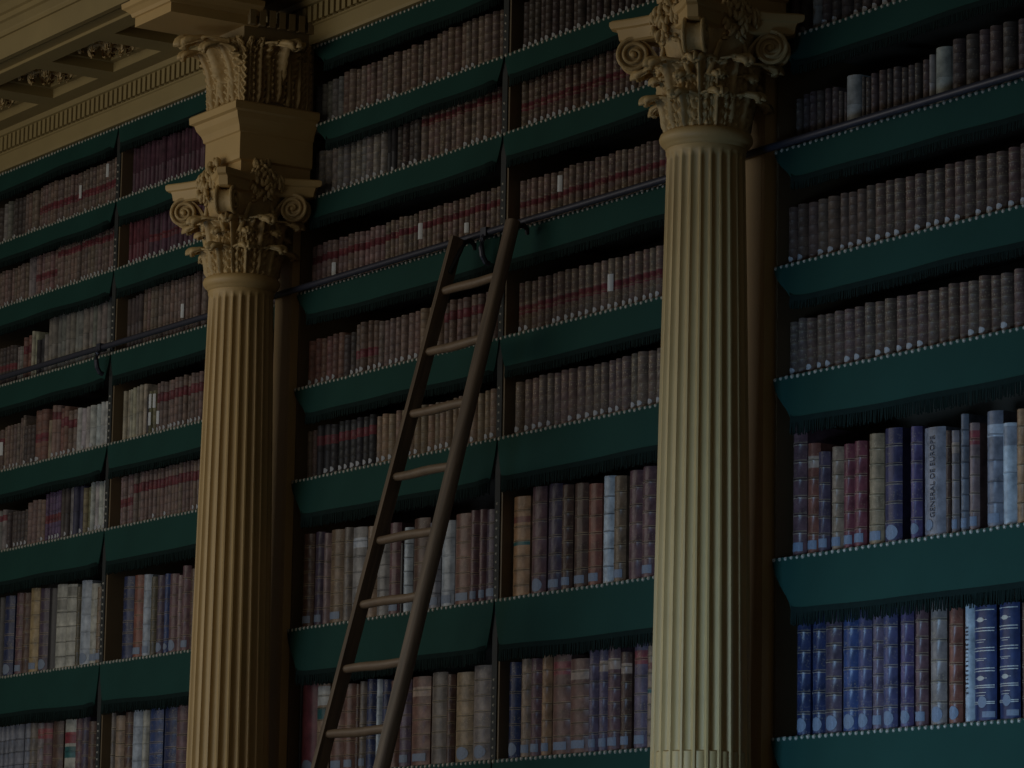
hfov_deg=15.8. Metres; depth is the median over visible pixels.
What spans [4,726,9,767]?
book
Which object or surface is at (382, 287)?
valance
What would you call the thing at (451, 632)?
valance
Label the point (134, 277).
valance
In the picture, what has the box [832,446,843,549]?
book
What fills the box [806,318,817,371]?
book
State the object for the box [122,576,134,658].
book
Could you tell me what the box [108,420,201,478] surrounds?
valance
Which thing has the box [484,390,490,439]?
book
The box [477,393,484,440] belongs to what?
book
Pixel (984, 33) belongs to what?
book
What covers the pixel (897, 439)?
book
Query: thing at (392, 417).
book
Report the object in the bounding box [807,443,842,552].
book
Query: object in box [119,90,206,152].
valance
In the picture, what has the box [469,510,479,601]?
book
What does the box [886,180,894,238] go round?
book
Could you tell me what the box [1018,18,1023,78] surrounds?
book
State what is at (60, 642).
book
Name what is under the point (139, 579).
book
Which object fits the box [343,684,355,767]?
book
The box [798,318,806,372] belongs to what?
book
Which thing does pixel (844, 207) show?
book
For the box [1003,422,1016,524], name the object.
book
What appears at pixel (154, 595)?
book
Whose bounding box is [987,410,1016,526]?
book
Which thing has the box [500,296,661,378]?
valance
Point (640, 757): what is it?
valance
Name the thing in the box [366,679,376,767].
book
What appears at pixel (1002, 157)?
book
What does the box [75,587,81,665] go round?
book
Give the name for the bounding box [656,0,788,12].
block
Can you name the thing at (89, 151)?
valance
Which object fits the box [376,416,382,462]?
book
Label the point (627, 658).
book
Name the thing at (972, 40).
book
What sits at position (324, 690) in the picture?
book
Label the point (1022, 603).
book
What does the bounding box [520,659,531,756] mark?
book
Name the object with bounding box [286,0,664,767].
bookcase
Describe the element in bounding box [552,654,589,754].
book
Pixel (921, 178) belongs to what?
book
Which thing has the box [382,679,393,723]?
book
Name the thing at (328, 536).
book
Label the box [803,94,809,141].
book
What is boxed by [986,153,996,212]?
book
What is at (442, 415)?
book
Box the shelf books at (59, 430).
[0,0,893,549]
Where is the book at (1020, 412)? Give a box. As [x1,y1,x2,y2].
[1017,409,1023,522]
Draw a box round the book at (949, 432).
[946,430,951,532]
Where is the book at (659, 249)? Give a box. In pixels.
[655,246,663,296]
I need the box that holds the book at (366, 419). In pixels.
[363,417,369,465]
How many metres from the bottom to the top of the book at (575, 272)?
0.218 m
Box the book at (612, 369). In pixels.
[608,360,615,412]
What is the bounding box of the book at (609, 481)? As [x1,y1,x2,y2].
[603,475,616,582]
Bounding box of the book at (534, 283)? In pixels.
[532,281,537,327]
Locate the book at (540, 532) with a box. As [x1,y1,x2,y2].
[532,486,549,592]
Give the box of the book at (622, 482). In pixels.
[613,475,629,581]
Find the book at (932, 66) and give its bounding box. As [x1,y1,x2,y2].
[929,54,935,105]
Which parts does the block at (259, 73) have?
architrave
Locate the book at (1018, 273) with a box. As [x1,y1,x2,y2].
[1014,268,1023,327]
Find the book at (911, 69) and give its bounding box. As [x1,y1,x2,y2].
[908,65,914,110]
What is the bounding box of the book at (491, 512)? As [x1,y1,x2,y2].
[486,509,494,599]
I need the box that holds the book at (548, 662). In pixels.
[541,655,553,754]
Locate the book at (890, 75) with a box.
[887,68,893,116]
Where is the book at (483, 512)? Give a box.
[478,509,488,600]
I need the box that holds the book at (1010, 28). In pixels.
[1003,21,1018,82]
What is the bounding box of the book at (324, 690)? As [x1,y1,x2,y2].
[316,683,332,767]
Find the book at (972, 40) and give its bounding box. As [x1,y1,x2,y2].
[966,34,979,93]
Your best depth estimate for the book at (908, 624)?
12.72 m
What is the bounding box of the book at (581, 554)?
[574,483,592,586]
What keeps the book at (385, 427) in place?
on the bookcase at (508, 179)
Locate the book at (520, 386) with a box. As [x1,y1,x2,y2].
[515,382,525,433]
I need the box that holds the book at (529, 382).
[524,379,532,431]
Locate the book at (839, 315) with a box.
[834,311,844,365]
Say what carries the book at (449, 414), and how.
on the bookcase at (508, 179)
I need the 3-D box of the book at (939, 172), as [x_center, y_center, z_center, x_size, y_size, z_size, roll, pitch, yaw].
[1.562,-0.631,12.907,0.213,0.220,0.049,7,-11,-32]
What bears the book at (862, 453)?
on the bookcase at (790, 87)
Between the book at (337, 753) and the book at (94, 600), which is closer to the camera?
the book at (337, 753)
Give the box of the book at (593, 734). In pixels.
[588,650,599,751]
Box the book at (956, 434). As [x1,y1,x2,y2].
[951,430,960,531]
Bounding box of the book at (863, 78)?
[862,76,866,124]
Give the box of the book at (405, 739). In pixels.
[399,679,412,766]
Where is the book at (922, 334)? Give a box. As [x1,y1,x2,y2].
[917,291,927,347]
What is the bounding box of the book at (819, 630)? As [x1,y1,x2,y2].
[812,618,825,733]
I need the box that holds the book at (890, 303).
[884,298,896,354]
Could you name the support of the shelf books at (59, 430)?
on the bookcase at (112, 593)
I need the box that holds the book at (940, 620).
[931,600,994,724]
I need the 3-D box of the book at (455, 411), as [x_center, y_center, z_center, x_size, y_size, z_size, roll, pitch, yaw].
[-0.158,0.178,15.471,0.209,0.221,0.041,7,-11,-32]
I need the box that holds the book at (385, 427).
[381,414,388,461]
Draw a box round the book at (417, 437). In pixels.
[414,417,420,454]
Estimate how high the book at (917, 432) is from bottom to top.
0.398 m
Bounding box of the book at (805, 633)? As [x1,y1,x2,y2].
[797,618,812,734]
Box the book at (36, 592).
[28,588,41,671]
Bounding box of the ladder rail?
[0,68,1023,380]
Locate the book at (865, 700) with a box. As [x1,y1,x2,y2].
[858,610,872,730]
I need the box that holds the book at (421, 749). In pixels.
[411,676,432,765]
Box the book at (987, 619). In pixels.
[974,605,999,720]
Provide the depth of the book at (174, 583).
17.35 m
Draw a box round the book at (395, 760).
[390,681,399,766]
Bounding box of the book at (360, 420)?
[356,417,363,466]
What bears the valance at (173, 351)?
attached to the bookcase at (112, 593)
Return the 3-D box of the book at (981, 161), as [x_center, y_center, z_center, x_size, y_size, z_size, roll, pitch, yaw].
[1.684,-0.661,12.730,0.213,0.226,0.049,7,-11,-32]
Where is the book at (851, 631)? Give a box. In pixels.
[843,609,860,731]
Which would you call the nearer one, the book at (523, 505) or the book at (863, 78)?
the book at (863, 78)
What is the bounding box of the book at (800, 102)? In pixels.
[796,99,803,144]
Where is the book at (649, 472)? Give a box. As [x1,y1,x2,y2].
[642,466,656,576]
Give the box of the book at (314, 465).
[312,430,317,476]
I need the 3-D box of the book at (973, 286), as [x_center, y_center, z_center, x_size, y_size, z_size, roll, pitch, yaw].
[1.655,-0.240,12.689,0.216,0.207,0.056,7,-11,-32]
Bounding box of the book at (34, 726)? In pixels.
[29,723,38,767]
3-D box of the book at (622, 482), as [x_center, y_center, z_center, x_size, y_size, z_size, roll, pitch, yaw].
[0.537,0.579,14.376,0.326,0.419,0.073,7,-11,-32]
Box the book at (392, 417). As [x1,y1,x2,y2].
[388,414,395,459]
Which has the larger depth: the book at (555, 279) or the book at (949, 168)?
the book at (555, 279)
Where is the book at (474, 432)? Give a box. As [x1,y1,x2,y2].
[470,402,477,442]
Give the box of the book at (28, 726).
[24,723,30,767]
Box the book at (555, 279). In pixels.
[552,273,557,322]
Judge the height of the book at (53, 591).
0.414 m
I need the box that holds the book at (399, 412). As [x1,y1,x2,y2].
[396,410,401,438]
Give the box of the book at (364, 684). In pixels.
[358,681,367,767]
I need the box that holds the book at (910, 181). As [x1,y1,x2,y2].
[906,176,914,232]
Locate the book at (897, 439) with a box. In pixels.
[885,427,910,541]
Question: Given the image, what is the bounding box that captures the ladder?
[311,218,529,767]
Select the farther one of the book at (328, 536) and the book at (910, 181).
the book at (328, 536)
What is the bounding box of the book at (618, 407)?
[615,358,621,411]
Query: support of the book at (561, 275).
on the bookcase at (508, 179)
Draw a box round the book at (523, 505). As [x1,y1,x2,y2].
[513,496,532,595]
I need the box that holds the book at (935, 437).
[925,426,960,535]
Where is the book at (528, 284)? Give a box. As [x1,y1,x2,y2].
[524,281,531,330]
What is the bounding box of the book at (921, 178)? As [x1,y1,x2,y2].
[915,173,926,231]
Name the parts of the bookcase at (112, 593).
shelf, shelf, shelf, shelf, shelf, shelf, shelf, panel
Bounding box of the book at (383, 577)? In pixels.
[377,543,389,615]
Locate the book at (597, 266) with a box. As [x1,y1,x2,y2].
[593,263,601,312]
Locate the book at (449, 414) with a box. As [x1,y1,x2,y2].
[445,400,452,447]
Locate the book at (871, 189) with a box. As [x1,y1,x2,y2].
[866,185,875,243]
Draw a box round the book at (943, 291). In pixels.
[939,287,948,342]
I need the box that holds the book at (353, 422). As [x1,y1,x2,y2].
[350,419,356,468]
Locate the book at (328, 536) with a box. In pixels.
[322,533,331,623]
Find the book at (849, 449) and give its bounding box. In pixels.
[844,444,854,547]
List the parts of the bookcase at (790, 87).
shelf, shelf, shelf, shelf, shelf, panel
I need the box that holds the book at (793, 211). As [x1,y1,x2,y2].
[788,207,797,263]
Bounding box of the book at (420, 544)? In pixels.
[413,517,452,608]
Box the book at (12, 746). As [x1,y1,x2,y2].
[8,725,15,767]
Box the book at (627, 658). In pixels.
[620,652,634,748]
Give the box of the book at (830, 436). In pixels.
[793,426,869,555]
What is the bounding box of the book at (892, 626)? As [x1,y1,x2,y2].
[883,607,900,728]
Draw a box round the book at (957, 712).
[949,608,965,722]
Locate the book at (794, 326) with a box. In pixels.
[790,322,798,374]
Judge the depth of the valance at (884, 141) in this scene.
12.93 m
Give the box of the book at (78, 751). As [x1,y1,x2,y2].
[75,718,82,767]
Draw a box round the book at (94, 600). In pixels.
[89,583,101,663]
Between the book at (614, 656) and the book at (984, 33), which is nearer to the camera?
the book at (984, 33)
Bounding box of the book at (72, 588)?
[65,584,81,666]
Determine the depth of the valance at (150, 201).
17.87 m
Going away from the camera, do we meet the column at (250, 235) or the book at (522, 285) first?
the book at (522, 285)
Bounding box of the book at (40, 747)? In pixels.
[37,723,43,767]
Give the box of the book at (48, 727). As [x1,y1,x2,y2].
[43,723,53,767]
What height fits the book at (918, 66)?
0.188 m
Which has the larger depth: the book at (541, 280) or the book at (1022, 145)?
the book at (541, 280)
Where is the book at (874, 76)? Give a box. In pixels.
[871,73,878,122]
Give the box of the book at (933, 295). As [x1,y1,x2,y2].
[928,290,939,345]
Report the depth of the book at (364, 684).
15.77 m
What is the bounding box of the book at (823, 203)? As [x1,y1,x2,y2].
[818,199,827,255]
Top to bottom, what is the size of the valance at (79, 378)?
0.188 m
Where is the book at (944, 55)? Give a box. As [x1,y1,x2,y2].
[936,46,952,102]
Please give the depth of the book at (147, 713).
17.45 m
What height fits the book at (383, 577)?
0.329 m
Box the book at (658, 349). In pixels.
[656,348,660,402]
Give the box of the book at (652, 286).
[649,248,655,298]
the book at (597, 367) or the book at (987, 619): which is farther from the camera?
the book at (597, 367)
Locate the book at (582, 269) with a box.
[578,265,585,316]
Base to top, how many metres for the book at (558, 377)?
0.226 m
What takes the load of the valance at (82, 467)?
hanging from the bookcase at (112, 593)
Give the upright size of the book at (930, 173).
0.224 m
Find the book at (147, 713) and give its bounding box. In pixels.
[141,710,150,767]
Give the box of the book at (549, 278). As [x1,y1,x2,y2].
[545,275,552,324]
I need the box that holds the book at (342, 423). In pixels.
[338,421,344,470]
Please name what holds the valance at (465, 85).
attached to the bookcase at (508, 179)
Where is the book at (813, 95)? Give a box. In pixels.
[810,91,816,139]
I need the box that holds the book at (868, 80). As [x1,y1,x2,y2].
[866,77,870,123]
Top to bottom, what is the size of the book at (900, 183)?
0.222 m
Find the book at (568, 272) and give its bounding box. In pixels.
[564,269,571,319]
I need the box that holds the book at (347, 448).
[344,420,350,469]
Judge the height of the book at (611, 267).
0.220 m
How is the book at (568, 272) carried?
on the bookcase at (508, 179)
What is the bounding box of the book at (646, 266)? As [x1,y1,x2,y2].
[643,249,649,300]
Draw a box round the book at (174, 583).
[168,574,182,651]
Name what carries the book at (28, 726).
on the bookcase at (112, 593)
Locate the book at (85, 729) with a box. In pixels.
[81,717,96,767]
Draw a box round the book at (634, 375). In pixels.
[631,353,637,408]
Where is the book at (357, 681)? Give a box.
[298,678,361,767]
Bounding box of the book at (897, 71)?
[893,66,903,115]
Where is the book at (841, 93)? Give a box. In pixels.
[839,91,846,131]
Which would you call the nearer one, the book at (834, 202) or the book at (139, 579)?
the book at (834, 202)
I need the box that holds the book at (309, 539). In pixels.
[302,534,315,626]
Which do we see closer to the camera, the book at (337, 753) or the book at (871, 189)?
the book at (871, 189)
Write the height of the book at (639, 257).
0.217 m
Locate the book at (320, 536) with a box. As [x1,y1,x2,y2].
[314,532,331,624]
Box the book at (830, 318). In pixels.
[825,314,834,367]
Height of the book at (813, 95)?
0.204 m
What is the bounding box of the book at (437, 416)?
[434,402,439,450]
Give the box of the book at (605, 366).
[600,362,609,414]
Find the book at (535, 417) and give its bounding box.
[532,378,538,429]
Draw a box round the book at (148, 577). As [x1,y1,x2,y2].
[142,574,157,655]
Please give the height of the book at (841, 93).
0.176 m
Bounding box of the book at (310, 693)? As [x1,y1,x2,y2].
[301,681,358,767]
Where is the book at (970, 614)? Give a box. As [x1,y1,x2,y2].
[966,604,983,721]
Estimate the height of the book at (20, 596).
0.421 m
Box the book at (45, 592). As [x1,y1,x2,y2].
[38,588,49,670]
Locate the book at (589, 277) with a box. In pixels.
[585,265,593,314]
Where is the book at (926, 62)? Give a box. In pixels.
[923,59,929,106]
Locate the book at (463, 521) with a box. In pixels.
[455,513,471,603]
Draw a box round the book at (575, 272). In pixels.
[571,268,578,317]
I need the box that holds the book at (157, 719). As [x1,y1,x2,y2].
[149,708,165,767]
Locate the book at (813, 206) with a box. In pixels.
[809,202,818,257]
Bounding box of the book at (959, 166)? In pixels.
[955,161,964,220]
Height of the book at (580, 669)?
0.372 m
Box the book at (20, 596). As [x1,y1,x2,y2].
[14,593,23,673]
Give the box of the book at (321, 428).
[316,425,324,475]
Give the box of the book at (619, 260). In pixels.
[614,257,622,306]
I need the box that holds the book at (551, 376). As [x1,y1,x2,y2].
[547,373,554,426]
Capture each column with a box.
[165,157,321,767]
[609,0,804,767]
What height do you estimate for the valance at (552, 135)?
0.174 m
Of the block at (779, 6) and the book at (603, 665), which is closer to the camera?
the block at (779, 6)
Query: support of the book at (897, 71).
on the bookcase at (790, 87)
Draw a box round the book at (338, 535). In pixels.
[330,529,344,622]
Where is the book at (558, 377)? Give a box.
[554,373,561,424]
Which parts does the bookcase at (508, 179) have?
shelf, shelf, shelf, shelf, shelf, shelf, shelf, shelf, panel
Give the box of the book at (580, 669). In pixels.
[570,658,589,752]
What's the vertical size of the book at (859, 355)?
0.209 m
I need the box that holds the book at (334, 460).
[330,424,339,472]
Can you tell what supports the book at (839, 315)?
on the bookcase at (790, 87)
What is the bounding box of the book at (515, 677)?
[508,662,521,757]
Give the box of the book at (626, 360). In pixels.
[622,356,631,410]
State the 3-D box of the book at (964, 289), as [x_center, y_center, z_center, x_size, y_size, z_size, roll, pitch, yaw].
[1.630,-0.234,12.740,0.211,0.212,0.048,7,-11,-32]
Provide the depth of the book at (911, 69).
13.06 m
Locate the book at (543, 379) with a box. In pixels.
[538,375,547,428]
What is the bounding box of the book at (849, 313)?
[844,309,854,362]
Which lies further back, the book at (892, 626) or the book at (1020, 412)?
the book at (892, 626)
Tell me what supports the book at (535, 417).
on the bookcase at (508, 179)
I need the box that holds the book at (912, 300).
[906,295,917,349]
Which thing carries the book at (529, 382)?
on the bookcase at (508, 179)
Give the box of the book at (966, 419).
[961,414,986,530]
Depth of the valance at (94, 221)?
18.69 m
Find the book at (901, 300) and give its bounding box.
[897,296,906,352]
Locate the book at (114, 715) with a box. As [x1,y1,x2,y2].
[110,713,125,767]
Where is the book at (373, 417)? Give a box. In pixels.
[368,414,382,464]
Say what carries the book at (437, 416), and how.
on the bookcase at (508, 179)
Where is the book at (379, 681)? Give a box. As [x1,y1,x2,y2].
[375,679,384,756]
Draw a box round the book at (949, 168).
[945,164,954,223]
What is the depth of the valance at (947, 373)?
12.79 m
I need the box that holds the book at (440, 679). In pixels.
[431,672,458,763]
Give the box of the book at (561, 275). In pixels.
[556,271,564,321]
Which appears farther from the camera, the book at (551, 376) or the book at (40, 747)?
the book at (40, 747)
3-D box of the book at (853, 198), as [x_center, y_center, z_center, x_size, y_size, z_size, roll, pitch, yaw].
[1.301,-0.570,13.318,0.214,0.222,0.052,7,-11,-32]
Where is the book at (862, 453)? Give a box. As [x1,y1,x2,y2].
[854,441,869,546]
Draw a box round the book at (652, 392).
[648,351,656,404]
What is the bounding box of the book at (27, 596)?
[21,593,31,672]
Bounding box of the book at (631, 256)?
[628,254,634,303]
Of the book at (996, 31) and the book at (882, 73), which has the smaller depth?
the book at (996, 31)
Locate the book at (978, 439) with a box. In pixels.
[969,423,987,528]
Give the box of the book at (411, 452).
[408,432,414,455]
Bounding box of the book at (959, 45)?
[953,38,966,97]
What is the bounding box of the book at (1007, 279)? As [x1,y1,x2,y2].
[1001,273,1014,329]
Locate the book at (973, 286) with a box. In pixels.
[968,280,978,336]
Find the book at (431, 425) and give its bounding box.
[427,404,434,451]
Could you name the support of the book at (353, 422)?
on the bookcase at (508, 179)
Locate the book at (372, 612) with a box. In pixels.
[366,526,390,617]
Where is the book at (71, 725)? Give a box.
[64,719,76,767]
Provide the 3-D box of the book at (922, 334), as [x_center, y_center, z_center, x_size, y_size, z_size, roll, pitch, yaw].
[1.506,-0.207,12.919,0.216,0.211,0.056,7,-11,-32]
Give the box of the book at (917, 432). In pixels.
[911,426,929,537]
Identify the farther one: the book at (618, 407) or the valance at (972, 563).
the book at (618, 407)
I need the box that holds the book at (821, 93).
[817,90,824,137]
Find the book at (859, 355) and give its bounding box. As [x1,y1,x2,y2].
[854,306,864,360]
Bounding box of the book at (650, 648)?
[647,643,652,746]
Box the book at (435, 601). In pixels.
[429,523,441,607]
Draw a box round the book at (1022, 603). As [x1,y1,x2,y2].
[1022,603,1023,717]
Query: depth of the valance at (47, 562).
18.35 m
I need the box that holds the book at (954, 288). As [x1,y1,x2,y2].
[948,283,959,341]
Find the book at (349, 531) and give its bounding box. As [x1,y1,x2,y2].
[343,527,355,620]
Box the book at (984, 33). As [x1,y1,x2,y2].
[980,29,989,89]
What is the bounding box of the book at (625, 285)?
[622,256,628,305]
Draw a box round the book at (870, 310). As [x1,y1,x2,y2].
[865,302,875,358]
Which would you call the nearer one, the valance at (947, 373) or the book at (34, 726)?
the valance at (947, 373)
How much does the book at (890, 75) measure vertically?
0.202 m
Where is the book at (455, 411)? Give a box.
[453,398,458,434]
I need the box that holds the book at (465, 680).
[455,672,474,761]
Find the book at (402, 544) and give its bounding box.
[399,543,404,612]
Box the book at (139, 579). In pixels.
[132,575,144,656]
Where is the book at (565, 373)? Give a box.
[561,370,568,423]
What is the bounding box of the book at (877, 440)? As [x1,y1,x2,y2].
[869,433,884,543]
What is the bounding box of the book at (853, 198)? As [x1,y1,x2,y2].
[848,192,857,247]
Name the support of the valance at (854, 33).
attached to the bookcase at (790, 87)
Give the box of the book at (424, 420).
[420,405,428,453]
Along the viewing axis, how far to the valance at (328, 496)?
15.77 m
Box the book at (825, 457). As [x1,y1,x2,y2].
[818,451,831,551]
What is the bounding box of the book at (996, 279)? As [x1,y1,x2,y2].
[991,275,1000,331]
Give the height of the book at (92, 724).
0.371 m
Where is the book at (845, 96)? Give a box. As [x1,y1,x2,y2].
[844,92,846,130]
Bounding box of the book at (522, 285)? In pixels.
[518,283,524,331]
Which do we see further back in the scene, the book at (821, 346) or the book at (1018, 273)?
the book at (821, 346)
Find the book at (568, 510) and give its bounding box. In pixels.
[561,484,574,588]
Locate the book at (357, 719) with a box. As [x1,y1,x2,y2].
[354,684,360,767]
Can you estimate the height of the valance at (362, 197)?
0.176 m
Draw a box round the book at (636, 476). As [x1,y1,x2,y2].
[629,470,642,578]
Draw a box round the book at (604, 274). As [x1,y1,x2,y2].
[600,260,608,310]
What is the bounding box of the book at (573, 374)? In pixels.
[568,368,577,421]
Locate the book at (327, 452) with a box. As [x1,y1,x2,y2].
[323,424,331,473]
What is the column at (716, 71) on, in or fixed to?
on the floor
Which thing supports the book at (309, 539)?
on the bookcase at (508, 179)
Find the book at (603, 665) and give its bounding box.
[598,649,608,750]
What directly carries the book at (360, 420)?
on the bookcase at (508, 179)
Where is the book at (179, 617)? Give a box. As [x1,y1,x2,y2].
[176,575,182,650]
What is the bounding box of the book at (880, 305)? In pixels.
[875,301,884,356]
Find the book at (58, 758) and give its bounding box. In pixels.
[52,721,65,767]
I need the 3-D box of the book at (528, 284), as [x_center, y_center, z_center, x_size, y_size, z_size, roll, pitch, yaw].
[0.142,-0.299,15.088,0.212,0.220,0.047,7,-11,-32]
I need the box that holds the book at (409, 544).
[403,527,414,611]
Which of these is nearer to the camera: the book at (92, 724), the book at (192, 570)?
the book at (192, 570)
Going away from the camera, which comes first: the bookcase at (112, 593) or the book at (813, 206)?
the book at (813, 206)
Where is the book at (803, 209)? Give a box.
[798,204,808,260]
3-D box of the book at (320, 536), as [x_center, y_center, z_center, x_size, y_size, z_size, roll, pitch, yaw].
[-0.725,0.875,16.315,0.326,0.420,0.068,7,-11,-32]
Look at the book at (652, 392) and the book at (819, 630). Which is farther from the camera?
the book at (652, 392)
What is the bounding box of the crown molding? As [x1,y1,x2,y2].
[0,0,427,173]
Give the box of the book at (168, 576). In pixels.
[163,574,170,652]
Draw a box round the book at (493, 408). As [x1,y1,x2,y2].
[489,389,496,438]
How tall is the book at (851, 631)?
0.436 m
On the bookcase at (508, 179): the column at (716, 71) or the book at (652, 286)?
the book at (652, 286)
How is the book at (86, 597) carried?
on the bookcase at (112, 593)
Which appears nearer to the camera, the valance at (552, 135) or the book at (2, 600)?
the valance at (552, 135)
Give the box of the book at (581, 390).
[577,366,585,419]
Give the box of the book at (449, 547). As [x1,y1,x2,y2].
[441,520,455,605]
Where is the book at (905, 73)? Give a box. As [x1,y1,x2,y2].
[902,67,908,113]
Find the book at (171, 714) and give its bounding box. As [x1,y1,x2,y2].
[164,706,177,767]
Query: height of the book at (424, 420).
0.222 m
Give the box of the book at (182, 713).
[176,704,188,767]
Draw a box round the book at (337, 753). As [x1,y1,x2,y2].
[330,683,350,767]
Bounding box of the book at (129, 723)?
[124,712,133,767]
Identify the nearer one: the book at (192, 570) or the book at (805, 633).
the book at (805, 633)
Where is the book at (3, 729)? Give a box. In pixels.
[0,727,5,767]
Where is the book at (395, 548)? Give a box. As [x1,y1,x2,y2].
[388,522,414,613]
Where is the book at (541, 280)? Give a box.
[537,277,545,326]
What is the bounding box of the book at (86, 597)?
[79,580,101,664]
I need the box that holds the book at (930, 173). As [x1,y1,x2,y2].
[926,170,934,227]
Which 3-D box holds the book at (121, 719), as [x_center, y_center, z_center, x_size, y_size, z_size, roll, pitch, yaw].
[-1.758,1.794,17.748,0.326,0.383,0.078,7,-11,-32]
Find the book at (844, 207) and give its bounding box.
[840,193,848,249]
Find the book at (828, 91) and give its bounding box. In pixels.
[825,88,832,135]
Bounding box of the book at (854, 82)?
[847,74,870,129]
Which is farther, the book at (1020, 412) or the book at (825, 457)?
the book at (825, 457)
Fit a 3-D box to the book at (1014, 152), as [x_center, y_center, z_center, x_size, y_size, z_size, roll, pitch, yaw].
[1.778,-0.683,12.584,0.215,0.224,0.054,7,-11,-32]
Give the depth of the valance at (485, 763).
14.98 m
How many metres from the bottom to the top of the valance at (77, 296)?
0.174 m
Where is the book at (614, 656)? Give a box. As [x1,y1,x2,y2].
[607,646,634,749]
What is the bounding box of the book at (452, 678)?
[446,674,456,762]
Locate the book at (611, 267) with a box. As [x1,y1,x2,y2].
[607,258,614,308]
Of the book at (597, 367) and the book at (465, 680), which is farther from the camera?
the book at (465, 680)
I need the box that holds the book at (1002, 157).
[996,151,1008,209]
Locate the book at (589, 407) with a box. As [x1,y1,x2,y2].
[585,366,593,418]
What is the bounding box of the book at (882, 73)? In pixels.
[879,70,886,119]
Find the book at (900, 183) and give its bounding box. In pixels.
[894,178,905,236]
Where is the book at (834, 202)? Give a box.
[828,196,840,252]
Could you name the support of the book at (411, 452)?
on the bookcase at (508, 179)
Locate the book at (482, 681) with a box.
[473,665,491,760]
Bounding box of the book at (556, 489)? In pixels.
[548,483,566,590]
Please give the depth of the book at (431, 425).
15.57 m
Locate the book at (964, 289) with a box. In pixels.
[960,282,968,338]
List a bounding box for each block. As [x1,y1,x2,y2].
[121,0,319,179]
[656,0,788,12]
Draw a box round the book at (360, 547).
[352,527,368,606]
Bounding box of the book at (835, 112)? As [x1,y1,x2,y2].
[832,87,846,133]
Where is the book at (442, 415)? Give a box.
[439,402,445,449]
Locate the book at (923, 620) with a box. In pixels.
[915,604,930,725]
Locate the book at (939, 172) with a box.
[934,168,944,225]
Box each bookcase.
[0,123,273,767]
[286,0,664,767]
[773,0,1023,767]
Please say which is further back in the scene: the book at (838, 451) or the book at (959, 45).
the book at (838, 451)
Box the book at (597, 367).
[593,364,601,415]
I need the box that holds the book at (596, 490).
[588,483,603,584]
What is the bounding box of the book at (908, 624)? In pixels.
[900,604,915,726]
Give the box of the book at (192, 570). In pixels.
[189,568,194,648]
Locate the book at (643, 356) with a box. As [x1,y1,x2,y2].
[637,351,648,407]
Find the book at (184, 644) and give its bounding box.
[180,565,194,649]
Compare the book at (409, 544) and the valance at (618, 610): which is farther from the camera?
the book at (409, 544)
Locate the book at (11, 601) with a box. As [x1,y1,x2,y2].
[3,596,16,675]
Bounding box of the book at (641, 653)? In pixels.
[634,643,647,747]
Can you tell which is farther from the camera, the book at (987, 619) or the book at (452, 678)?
the book at (452, 678)
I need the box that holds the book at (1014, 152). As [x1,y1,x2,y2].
[1008,147,1020,206]
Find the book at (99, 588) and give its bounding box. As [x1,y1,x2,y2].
[95,587,101,662]
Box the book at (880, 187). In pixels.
[875,183,885,240]
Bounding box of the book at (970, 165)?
[965,159,975,218]
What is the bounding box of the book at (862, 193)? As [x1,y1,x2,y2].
[857,189,866,245]
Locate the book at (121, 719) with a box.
[115,715,125,767]
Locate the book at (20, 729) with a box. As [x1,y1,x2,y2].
[15,724,25,767]
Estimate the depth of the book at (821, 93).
13.49 m
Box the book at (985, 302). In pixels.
[979,275,992,334]
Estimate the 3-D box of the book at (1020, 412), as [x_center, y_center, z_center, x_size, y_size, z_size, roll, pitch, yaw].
[1.826,0.293,12.408,0.326,0.391,0.062,7,-11,-32]
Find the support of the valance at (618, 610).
hanging from the bookcase at (508, 179)
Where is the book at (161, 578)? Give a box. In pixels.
[156,575,165,653]
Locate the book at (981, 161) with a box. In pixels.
[976,155,986,215]
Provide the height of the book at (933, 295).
0.208 m
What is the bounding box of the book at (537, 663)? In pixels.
[530,658,542,755]
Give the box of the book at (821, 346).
[817,315,825,369]
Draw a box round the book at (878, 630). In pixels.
[873,615,883,728]
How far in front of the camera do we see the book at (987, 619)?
12.36 m
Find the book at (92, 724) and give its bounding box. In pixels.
[88,721,96,767]
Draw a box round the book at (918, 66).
[915,63,922,109]
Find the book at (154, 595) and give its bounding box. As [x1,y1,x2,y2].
[150,576,157,654]
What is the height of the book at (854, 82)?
0.215 m
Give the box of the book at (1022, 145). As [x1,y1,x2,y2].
[1020,143,1023,204]
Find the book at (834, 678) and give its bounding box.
[825,611,843,732]
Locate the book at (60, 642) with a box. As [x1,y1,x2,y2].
[55,584,68,667]
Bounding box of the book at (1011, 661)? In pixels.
[999,602,1022,718]
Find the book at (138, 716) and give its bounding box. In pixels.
[132,710,142,767]
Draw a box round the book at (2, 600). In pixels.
[0,597,5,675]
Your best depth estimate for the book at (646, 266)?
14.33 m
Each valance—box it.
[0,126,118,201]
[0,200,115,268]
[0,269,113,335]
[0,353,110,417]
[0,444,107,504]
[0,529,104,594]
[0,662,99,726]
[100,649,190,714]
[104,509,197,574]
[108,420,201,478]
[111,304,274,386]
[114,239,202,298]
[116,167,204,226]
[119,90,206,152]
[287,599,494,686]
[291,438,497,528]
[294,337,499,424]
[296,233,500,325]
[308,133,502,229]
[313,0,499,71]
[316,55,504,150]
[390,760,491,767]
[492,748,649,767]
[495,576,653,661]
[498,403,658,492]
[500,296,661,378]
[502,184,665,271]
[503,84,659,167]
[505,0,658,86]
[771,718,1023,767]
[772,523,1023,625]
[773,326,1023,434]
[774,203,1023,309]
[775,77,1023,190]
[787,0,1023,74]
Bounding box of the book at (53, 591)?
[47,588,57,668]
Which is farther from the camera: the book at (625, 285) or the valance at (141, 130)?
the valance at (141, 130)
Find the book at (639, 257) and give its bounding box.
[634,251,643,301]
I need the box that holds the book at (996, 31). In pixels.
[990,25,1003,86]

